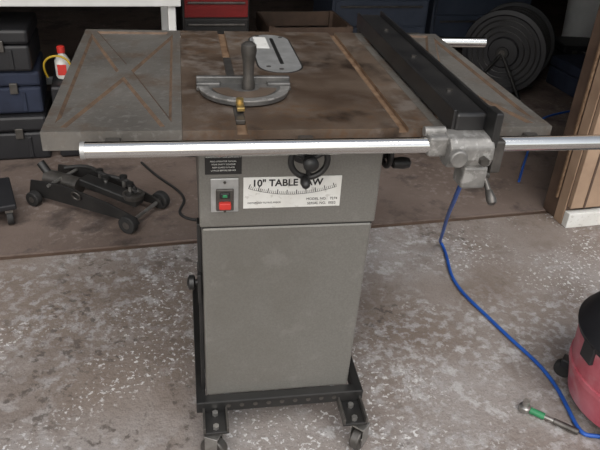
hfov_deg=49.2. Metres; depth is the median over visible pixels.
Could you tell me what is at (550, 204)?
door frame
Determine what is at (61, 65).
bottle
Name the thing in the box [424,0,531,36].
base cabinet
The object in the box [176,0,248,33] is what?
tool chest
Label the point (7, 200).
caster dolly
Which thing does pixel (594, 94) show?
liner
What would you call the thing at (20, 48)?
tool case
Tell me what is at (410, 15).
base cabinet
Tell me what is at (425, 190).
floor
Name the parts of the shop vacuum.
lid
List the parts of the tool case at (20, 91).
lid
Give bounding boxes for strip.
[555,42,599,197]
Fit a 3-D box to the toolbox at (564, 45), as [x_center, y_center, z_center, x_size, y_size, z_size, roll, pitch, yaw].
[2.173,-1.336,5.071,0.404,0.157,0.349,1,31,-4]
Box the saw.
[40,29,599,449]
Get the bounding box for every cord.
[43,55,70,77]
[518,110,569,181]
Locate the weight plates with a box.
[462,2,554,100]
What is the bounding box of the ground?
[0,213,599,449]
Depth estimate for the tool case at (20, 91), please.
2.99 m
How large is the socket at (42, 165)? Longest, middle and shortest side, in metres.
0.064 x 0.036 x 0.036 m
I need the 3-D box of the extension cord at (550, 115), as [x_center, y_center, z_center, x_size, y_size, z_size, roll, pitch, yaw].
[1.418,-0.524,3.761,0.223,0.012,1.447,23,36,30]
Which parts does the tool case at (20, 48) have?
lid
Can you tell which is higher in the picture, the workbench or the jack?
the workbench
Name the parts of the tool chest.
drawer pull, drawer, drawer pull, drawer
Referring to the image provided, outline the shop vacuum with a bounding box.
[553,291,599,427]
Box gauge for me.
[196,41,290,124]
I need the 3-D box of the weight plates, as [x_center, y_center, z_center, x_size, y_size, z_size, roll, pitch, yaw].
[1.361,-1.151,4.286,0.532,0.550,0.376,18,34,23]
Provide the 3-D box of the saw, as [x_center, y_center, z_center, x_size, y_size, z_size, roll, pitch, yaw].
[0.105,0.003,1.862,1.360,0.902,0.858,-2,31,-10]
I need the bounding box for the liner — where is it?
[554,60,599,223]
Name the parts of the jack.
plate, plate, lift arm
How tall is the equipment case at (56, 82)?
0.353 m
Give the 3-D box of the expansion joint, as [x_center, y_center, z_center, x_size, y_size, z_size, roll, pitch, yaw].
[0.273,0.062,2.791,16.000,0.114,0.030,-5,32,-14]
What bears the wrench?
on the ground
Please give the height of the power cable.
0.012 m
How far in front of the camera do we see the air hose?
2.10 m
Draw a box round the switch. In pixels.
[210,178,238,212]
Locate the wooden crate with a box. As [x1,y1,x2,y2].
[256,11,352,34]
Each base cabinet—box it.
[312,0,428,33]
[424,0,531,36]
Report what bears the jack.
on the floor
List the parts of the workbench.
rail, leg, leg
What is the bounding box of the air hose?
[439,186,599,438]
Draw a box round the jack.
[26,160,169,233]
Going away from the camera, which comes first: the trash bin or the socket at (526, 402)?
the socket at (526, 402)
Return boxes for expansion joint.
[0,208,582,259]
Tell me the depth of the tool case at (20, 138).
3.06 m
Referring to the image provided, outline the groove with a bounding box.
[583,154,599,207]
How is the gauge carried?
on the saw
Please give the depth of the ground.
2.08 m
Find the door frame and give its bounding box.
[543,5,599,216]
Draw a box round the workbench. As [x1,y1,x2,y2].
[0,0,180,83]
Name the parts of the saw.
knob, knob plate, caster plate, throat plate, scale plate, handwheel knob, lock knob, rail, caster plate, rail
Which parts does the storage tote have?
lid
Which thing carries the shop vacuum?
on the ground
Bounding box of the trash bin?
[562,0,599,36]
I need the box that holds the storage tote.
[546,54,585,97]
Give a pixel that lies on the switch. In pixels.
(224, 192)
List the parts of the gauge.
handle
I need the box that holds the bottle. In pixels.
[54,45,69,78]
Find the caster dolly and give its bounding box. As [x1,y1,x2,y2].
[0,177,16,224]
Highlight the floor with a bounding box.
[0,0,572,256]
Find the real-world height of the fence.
0.188 m
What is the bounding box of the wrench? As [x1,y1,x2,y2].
[518,398,578,434]
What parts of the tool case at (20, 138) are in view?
lid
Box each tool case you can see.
[0,12,40,71]
[0,51,46,113]
[0,91,52,159]
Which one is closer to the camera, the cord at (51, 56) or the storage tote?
the cord at (51, 56)
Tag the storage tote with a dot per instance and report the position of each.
(564, 72)
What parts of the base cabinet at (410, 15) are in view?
drawer, drawer pull, drawer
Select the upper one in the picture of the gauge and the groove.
the gauge
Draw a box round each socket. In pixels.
[37,160,50,172]
[522,398,530,407]
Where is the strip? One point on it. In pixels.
(598, 49)
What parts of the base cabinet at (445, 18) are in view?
drawer, drawer pull, drawer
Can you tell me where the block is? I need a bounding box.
[561,208,599,227]
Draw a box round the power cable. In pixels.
[141,161,195,220]
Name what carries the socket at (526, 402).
attached to the wrench
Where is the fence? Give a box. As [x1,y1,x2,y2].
[356,11,505,205]
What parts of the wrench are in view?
handle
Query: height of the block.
0.070 m
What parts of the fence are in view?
head adjust knob, lever arm, fence plate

